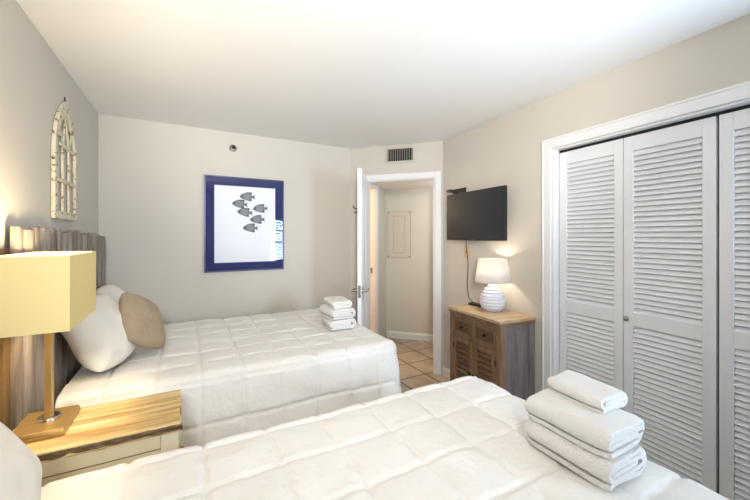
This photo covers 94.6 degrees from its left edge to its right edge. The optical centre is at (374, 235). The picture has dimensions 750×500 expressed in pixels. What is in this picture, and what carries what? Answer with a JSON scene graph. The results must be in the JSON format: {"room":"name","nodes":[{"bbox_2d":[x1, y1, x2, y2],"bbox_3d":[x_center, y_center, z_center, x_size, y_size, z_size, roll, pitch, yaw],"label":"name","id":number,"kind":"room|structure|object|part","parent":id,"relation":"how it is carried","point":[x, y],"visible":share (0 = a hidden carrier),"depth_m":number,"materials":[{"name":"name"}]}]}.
{"room":"bedroom","nodes":[
{"label":"bedroom","id":0,"kind":"room"},
{"bbox_2d":[0,0,97,248],"bbox_3d":[-1.202,0.230,0.791,0.100,2.440,4.740,0,0,-29],"label":"wall","id":1,"kind":"structure","parent":0,"point":[34,82],"depth_m":1.63,"materials":[{"name":"paint"}]},
{"bbox_2d":[51,97,77,220],"bbox_3d":[-1.797,-0.451,2.010,0.018,0.712,0.430,0,0,-29],"label":"wall decor","id":2,"kind":"object","parent":1,"relation":"attached to","point":[63,112],"visible":1,"depth_m":1.96,"materials":[{"name":"paint"}]},
{"bbox_2d":[98,114,349,324],"bbox_3d":[-1.334,0.230,3.382,2.352,2.440,0.100,0,0,-30],"label":"wall","id":3,"kind":"structure","parent":0,"point":[151,174],"depth_m":3.17,"materials":[{"name":"paint"}]},
{"bbox_2d":[229,145,236,151],"bbox_3d":[-1.350,-0.840,3.297,0.066,0.066,0.033,0,0,-30],"label":"sprinkler head","id":4,"kind":"object","parent":3,"relation":"attached to","point":[233,148],"visible":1,"depth_m":3.30},
{"bbox_2d":[204,174,283,272],"bbox_3d":[-1.250,-0.113,3.355,0.730,0.900,0.028,0,0,-30],"label":"picture","id":5,"kind":"object","parent":3,"relation":"attached to","point":[244,217],"visible":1,"depth_m":3.34,"materials":[{"name":"blue wood"}]},
{"bbox_2d":[214,185,274,262],"bbox_3d":[-1.254,-0.113,3.361,0.706,0.876,0.005,0,0,-30],"label":"print","id":6,"kind":"object","parent":5,"relation":"attached to","point":[244,215],"depth_m":3.35,"materials":[{"name":"white paper"}]},
{"bbox_2d":[371,183,385,336],"bbox_3d":[-0.046,0.343,4.489,0.100,2.215,1.030,0,0,18],"label":"wall","id":7,"kind":"structure","parent":0,"point":[381,192],"depth_m":4.75,"materials":[{"name":"beige paint"}]},
{"bbox_2d":[16,0,749,148],"bbox_3d":[0.535,-1.040,1.317,4.600,0.100,6.200,0,0,-29],"label":"ceiling","id":8,"kind":"structure","parent":0,"point":[349,74],"depth_m":1.90,"materials":[{"name":"white paint"}]},
{"bbox_2d":[350,141,442,374],"bbox_3d":[0.226,0.230,3.810,1.043,2.440,0.100,0,0,18],"label":"wall","id":9,"kind":"structure","parent":0,"point":[428,155],"depth_m":3.81,"materials":[{"name":"paint"}]},
{"bbox_2d":[352,168,369,328],"bbox_3d":[-0.113,0.417,3.460,0.159,2.042,0.772,0,0,4],"label":"door","id":10,"kind":"structure","parent":9,"relation":"in","point":[362,290],"depth_m":3.17,"materials":[{"name":"white paint"}]},
{"bbox_3d":[-0.138,0.495,3.075,0.024,0.110,0.002,0,0,4],"label":"latch plate","id":11,"kind":"part","parent":10,"relation":"part of","materials":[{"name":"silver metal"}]},
{"bbox_3d":[-0.114,0.417,3.455,0.044,2.042,0.760,0,0,4],"label":"panel","id":12,"kind":"part","parent":10,"relation":"part of","materials":[{"name":"white paint"}]},
{"bbox_2d":[385,145,414,163],"bbox_3d":[0.270,-0.878,3.738,0.330,0.184,0.010,0,0,18],"label":"air vent","id":13,"kind":"object","parent":9,"relation":"in","point":[398,154],"visible":1,"depth_m":3.74,"materials":[{"name":"white metal"}]},
{"bbox_2d":[395,148,411,160],"bbox_3d":[0.270,-0.878,3.737,0.257,0.144,0.006,0,0,18],"label":"grille","id":14,"kind":"object","parent":13,"relation":"attached to","point":[401,154],"depth_m":3.73,"materials":[{"name":"metal"}]},
{"bbox_2d":[365,171,440,374],"bbox_3d":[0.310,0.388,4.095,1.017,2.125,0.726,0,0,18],"label":"door frame","id":15,"kind":"structure","parent":9,"relation":"attached to","point":[435,176],"depth_m":3.67,"materials":[{"name":"white paint"}]},
{"bbox_2d":[373,181,432,189],"bbox_3d":[0.132,-0.715,4.485,3.243,0.100,1.130,0,0,18],"label":"ceiling","id":16,"kind":"structure","parent":0,"point":[415,184],"depth_m":4.56,"materials":[{"name":"white paint"}]},
{"bbox_2d":[386,188,432,336],"bbox_3d":[0.955,0.343,4.765,1.843,2.215,0.100,0,0,18],"label":"wall","id":17,"kind":"structure","parent":0,"point":[409,281],"depth_m":4.84,"materials":[{"name":"beige paint"}]},
{"bbox_2d":[387,211,410,257],"bbox_3d":[0.336,-0.020,4.894,0.334,0.664,0.026,0,0,18],"label":"breaker panel","id":18,"kind":"object","parent":17,"relation":"attached to","point":[398,222],"visible":1,"depth_m":4.89,"materials":[{"name":"grey metal"}]},
{"bbox_3d":[0.340,-0.022,4.890,0.160,0.515,0.007,0,0,18],"label":"panel door","id":19,"kind":"part","parent":18,"relation":"part of","materials":[{"name":"beige paint"}]},
{"bbox_2d":[387,331,432,341],"bbox_3d":[0.947,1.403,4.707,1.623,0.095,0.014,0,0,18],"label":"baseboard","id":20,"kind":"structure","parent":17,"relation":"attached to","point":[390,334],"depth_m":4.84,"materials":[{"name":"white paint"}]},
{"bbox_2d":[385,337,449,392],"bbox_3d":[0.447,1.500,2.522,5.600,0.100,8.400,0,0,-29],"label":"floor","id":21,"kind":"structure","parent":0,"point":[415,357],"depth_m":3.90,"materials":[{"name":"tile"}]},
{"bbox_2d":[0,226,104,430],"bbox_3d":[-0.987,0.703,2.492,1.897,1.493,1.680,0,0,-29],"label":"headboard","id":22,"kind":"object","parent":21,"relation":"on","point":[21,357],"visible":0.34,"depth_m":1.47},
{"bbox_3d":[-1.812,0.740,2.042,0.016,1.380,1.680,0,0,-29],"label":"frame","id":23,"kind":"part","parent":22,"relation":"part of","materials":[{"name":"brown wood"}]},
{"bbox_2d":[55,308,401,447],"bbox_3d":[-0.943,1.072,2.628,1.924,0.660,1.478,0,0,-29],"label":"quilt","id":24,"kind":"object","parent":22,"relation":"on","point":[241,374],"visible":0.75,"depth_m":2.13,"materials":[{"name":"white fabric"}]},
{"bbox_2d":[61,295,135,371],"bbox_3d":[-1.540,0.534,1.950,0.274,0.388,0.455,0,0,-18],"label":"pillow","id":25,"kind":"object","parent":24,"relation":"on","point":[99,342],"visible":0.73,"depth_m":1.81,"materials":[{"name":"white fabric"}]},
{"bbox_2d":[96,285,124,303],"bbox_3d":[-1.861,0.546,2.516,0.266,0.389,0.547,0,0,-29],"label":"pillow","id":26,"kind":"object","parent":24,"relation":"on","point":[113,291],"visible":0.15,"depth_m":2.37,"materials":[{"name":"white fabric"}]},
{"bbox_2d":[119,293,164,348],"bbox_3d":[-1.454,0.534,2.168,0.237,0.370,0.369,0,0,11],"label":"cushion","id":27,"kind":"object","parent":24,"relation":"on","point":[142,321],"visible":0.97,"depth_m":2.09,"materials":[{"name":"beige fabric"}]},
{"bbox_2d":[321,315,355,330],"bbox_3d":[-0.306,0.700,2.862,0.236,0.083,0.281,0,0,-25],"label":"towel","id":28,"kind":"object","parent":24,"relation":"on","point":[346,323],"visible":0.73,"depth_m":2.75,"materials":[{"name":"white fabric"}]},
{"bbox_2d":[319,304,355,319],"bbox_3d":[-0.313,0.618,2.860,0.233,0.084,0.278,0,0,-32],"label":"towel","id":29,"kind":"object","parent":28,"relation":"on","point":[342,313],"visible":0.84,"depth_m":2.76,"materials":[{"name":"white fabric"}]},
{"bbox_2d":[324,296,351,308],"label":"towel","id":30,"kind":"object","parent":29,"relation":"on","point":[334,302],"visible":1,"depth_m":2.78,"materials":[{"name":"white fabric"}]},
{"bbox_2d":[12,389,183,486],"bbox_3d":[-1.051,1.079,1.341,0.549,0.742,0.329,0,0,-29],"label":"nightstand","id":31,"kind":"object","parent":21,"relation":"on","point":[101,436],"visible":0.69,"depth_m":1.27,"materials":[{"name":"brown wood"}]},
{"bbox_2d":[0,251,95,442],"bbox_3d":[-1.223,0.387,1.298,0.208,0.642,0.392,0,0,-29],"label":"table lamp","id":32,"kind":"object","parent":31,"relation":"on","point":[46,293],"visible":0.98,"depth_m":1.17,"materials":[{"name":"beige fabric"}]},
{"bbox_3d":[-1.223,0.195,1.298,0.208,0.257,0.392,0,0,-29],"label":"lamp shade","id":33,"kind":"part","parent":32,"relation":"part of","materials":[{"name":"beige fabric"}]},
{"bbox_3d":[-1.063,1.048,1.338,0.496,0.603,0.279,0,0,-29],"label":"panel","id":34,"kind":"part","parent":31,"relation":"part of","materials":[{"name":"beige paint"}]},
{"bbox_3d":[-0.795,1.099,1.344,0.060,0.703,0.050,0,0,-29],"label":"leg","id":35,"kind":"part","parent":31,"relation":"part of","materials":[{"name":"beige paint"}]},
{"bbox_3d":[-0.835,0.855,1.462,0.024,0.190,0.191,0,0,-29],"label":"drawer","id":36,"kind":"part","parent":31,"relation":"part of","materials":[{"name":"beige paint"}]},
{"bbox_2d":[447,304,535,399],"bbox_3d":[0.896,1.022,2.741,0.361,0.855,0.599,0,0,-25],"label":"base cabinet","id":37,"kind":"object","parent":21,"relation":"on","point":[497,348],"visible":0.7,"depth_m":2.54,"materials":[{"name":"brown wood"}]},
{"bbox_3d":[0.667,1.048,2.928,0.050,0.803,0.045,0,0,-25],"label":"post","id":38,"kind":"part","parent":37,"relation":"part of","materials":[{"name":"brown wood"}]},
{"bbox_3d":[0.714,0.736,2.800,0.033,0.114,0.214,0,0,-25],"label":"drawer","id":39,"kind":"part","parent":37,"relation":"part of","materials":[{"name":"brown wood"}]},
{"bbox_3d":[0.710,0.736,2.798,0.002,0.082,0.182,0,0,-25],"label":"drawer panel","id":40,"kind":"part","parent":37,"relation":"part of","materials":[{"name":"brown wood"}]},
{"bbox_3d":[0.715,1.091,2.790,0.022,0.533,0.234,0,0,-25],"label":"door","id":41,"kind":"part","parent":37,"relation":"part of","materials":[{"name":"brown wood"}]},
{"bbox_2d":[468,302,481,307],"bbox_3d":[0.869,0.585,2.947,0.061,0.020,0.150,0,0,-32],"label":"media box","id":42,"kind":"object","parent":37,"relation":"on","point":[469,303],"visible":0.66,"depth_m":2.95,"materials":[{"name":"black plastic"}]},
{"bbox_3d":[0.905,1.024,2.746,0.320,0.753,0.515,0,0,-25],"label":"frame","id":43,"kind":"part","parent":37,"relation":"part of","materials":[{"name":"brown wood"}]},
{"bbox_3d":[0.816,1.091,2.573,0.022,0.533,0.234,0,0,-25],"label":"door","id":44,"kind":"part","parent":37,"relation":"part of","materials":[{"name":"brown wood"}]},
{"bbox_3d":[0.822,0.736,2.565,0.033,0.114,0.214,0,0,-25],"label":"drawer","id":45,"kind":"part","parent":37,"relation":"part of","materials":[{"name":"brown wood"}]},
{"bbox_3d":[0.818,0.736,2.563,0.002,0.082,0.182,0,0,-25],"label":"drawer panel","id":46,"kind":"part","parent":37,"relation":"part of","materials":[{"name":"brown wood"}]},
{"bbox_3d":[0.902,0.632,2.744,0.347,0.030,0.587,0,0,-25],"label":"cornice","id":47,"kind":"part","parent":37,"relation":"part of","materials":[{"name":"brown wood"}]},
{"bbox_2d":[475,258,510,311],"bbox_3d":[0.942,0.389,2.774,0.274,0.412,0.274,0,0,-29],"label":"lamp","id":48,"kind":"object","parent":37,"relation":"on","point":[490,271],"visible":1,"depth_m":2.69,"materials":[{"name":"white ceramic"}]},
{"bbox_3d":[0.942,0.275,2.774,0.274,0.184,0.274,0,0,-29],"label":"lamp shade","id":49,"kind":"part","parent":48,"relation":"part of","materials":[{"name":"white fabric"}]},
{"bbox_3d":[0.889,1.048,2.447,0.050,0.803,0.045,0,0,-25],"label":"post","id":50,"kind":"part","parent":37,"relation":"part of","materials":[{"name":"brown wood"}]},
{"bbox_3d":[1.026,1.018,2.502,0.265,0.743,0.022,0,0,-25],"label":"panel","id":51,"kind":"part","parent":37,"relation":"part of","materials":[{"name":"grey wood"}]},
{"bbox_3d":[1.148,1.048,2.566,0.050,0.803,0.045,0,0,-25],"label":"post","id":52,"kind":"part","parent":37,"relation":"part of","materials":[{"name":"grey wood"}]},
{"bbox_3d":[-0.027,0.703,0.805,1.967,1.493,1.660,0,0,-29],"label":"bed","id":53,"kind":"object","parent":21,"relation":"on","visible":0},
{"bbox_2d":[41,376,729,499],"bbox_3d":[0.058,1.030,0.870,2.010,0.576,1.527,0,0,-29],"label":"quilt","id":54,"kind":"object","parent":53,"relation":"on","point":[462,438],"visible":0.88,"depth_m":1.14,"materials":[{"name":"white fabric"}]},
{"bbox_2d":[0,422,41,499],"bbox_3d":[-0.881,0.549,0.698,0.290,0.334,0.601,0,0,-39],"label":"pillow","id":55,"kind":"object","parent":54,"relation":"on","point":[20,467],"visible":1,"depth_m":0.81,"materials":[{"name":"white fabric"}]},
{"bbox_2d":[525,418,646,490],"bbox_3d":[0.699,0.698,1.168,0.236,0.088,0.297,0,0,-27],"label":"towel","id":56,"kind":"object","parent":54,"relation":"on","point":[605,473],"visible":0.6,"depth_m":1.07,"materials":[{"name":"white fabric"}]},
{"bbox_2d":[525,388,643,458],"bbox_3d":[0.701,0.611,1.175,0.240,0.086,0.295,0,0,-30],"label":"towel","id":57,"kind":"object","parent":56,"relation":"on","point":[609,435],"visible":0.93,"depth_m":1.09,"materials":[{"name":"white fabric"}]},
{"bbox_2d":[547,370,627,414],"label":"towel","id":58,"kind":"object","parent":57,"relation":"on","point":[594,395],"visible":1,"depth_m":1.18,"materials":[{"name":"white fabric"}]},
{"bbox_2d":[443,13,749,393],"bbox_3d":[1.394,0.230,2.242,0.100,2.440,3.050,0,0,-25],"label":"wall","id":59,"kind":"structure","parent":0,"point":[506,149],"depth_m":2.56,"materials":[{"name":"paint"}]},
{"bbox_2d":[443,366,449,379],"bbox_3d":[0.960,1.403,3.045,0.014,0.095,1.203,0,0,-25],"label":"baseboard","id":60,"kind":"structure","parent":59,"relation":"attached to","point":[446,372],"depth_m":3.53,"materials":[{"name":"white paint"}]},
{"bbox_2d":[446,187,465,193],"bbox_3d":[0.810,-0.365,3.251,0.112,0.190,0.413,0,0,-25],"label":"wall bracket","id":61,"kind":"object","parent":59,"relation":"attached to","point":[460,190],"visible":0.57,"depth_m":3.32,"materials":[{"name":"black plastic"}]},
{"bbox_3d":[0.751,-0.404,3.347,0.082,0.102,0.192,0,0,-12],"label":"swing arm","id":62,"kind":"part","parent":61,"relation":"part of","materials":[{"name":"black plastic"}]},
{"bbox_2d":[447,185,506,240],"bbox_3d":[0.877,-0.180,3.050,0.050,0.436,0.744,0,0,-25],"label":"television","id":63,"kind":"object","parent":61,"relation":"attached to","point":[481,214],"visible":1,"depth_m":2.97,"materials":[{"name":"black plastic"}]},
{"bbox_2d":[466,240,472,301],"bbox_3d":[0.851,0.295,3.130,0.026,0.570,0.209,0,0,3],"label":"cable","id":64,"kind":"object","parent":63,"relation":"hanging from","point":[466,240],"visible":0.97,"depth_m":3.21,"materials":[{"name":"black plastic"}]},
{"bbox_2d":[464,245,468,257],"bbox_3d":[0.859,0.150,3.261,0.016,0.120,0.072,0,0,-25],"label":"wall outlet","id":65,"kind":"object","parent":59,"relation":"attached to","point":[465,253],"visible":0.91,"depth_m":3.26,"materials":[{"name":"beige plastic"}]},
{"bbox_2d":[560,116,718,493],"bbox_3d":[1.479,0.418,2.062,0.058,2.023,0.840,0,0,-25],"label":"door","id":66,"kind":"structure","parent":59,"relation":"in","point":[639,214],"depth_m":1.93,"materials":[{"name":"paint"}]},
{"bbox_3d":[1.403,0.423,2.259,0.030,2.013,0.418,0,0,-25],"label":"louver panel","id":67,"kind":"part","parent":66,"relation":"part of","materials":[{"name":"paint"}]},
{"bbox_3d":[1.581,0.423,1.876,0.030,2.013,0.418,0,0,-25],"label":"louver panel","id":68,"kind":"part","parent":66,"relation":"part of","materials":[{"name":"paint"}]},
{"bbox_2d":[542,81,749,389],"bbox_3d":[1.651,0.384,1.669,0.134,2.133,1.867,0,0,-25],"label":"door frame","id":69,"kind":"structure","parent":59,"relation":"attached to","point":[550,156],"depth_m":2.43,"materials":[{"name":"white paint"}]},
{"bbox_2d":[559,104,749,153],"bbox_3d":[1.671,-0.592,1.679,0.024,0.018,1.703,0,0,-25],"label":"door track","id":70,"kind":"object","parent":59,"relation":"attached to","point":[717,114],"visible":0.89,"depth_m":1.87,"materials":[{"name":"black"}]},
{"bbox_2d":[719,108,749,499],"bbox_3d":[1.837,0.418,1.288,0.058,2.023,0.840,0,0,-25],"label":"door","id":71,"kind":"structure","parent":59,"relation":"in","point":[734,127],"depth_m":1.62,"materials":[{"name":"paint"}]}
]}

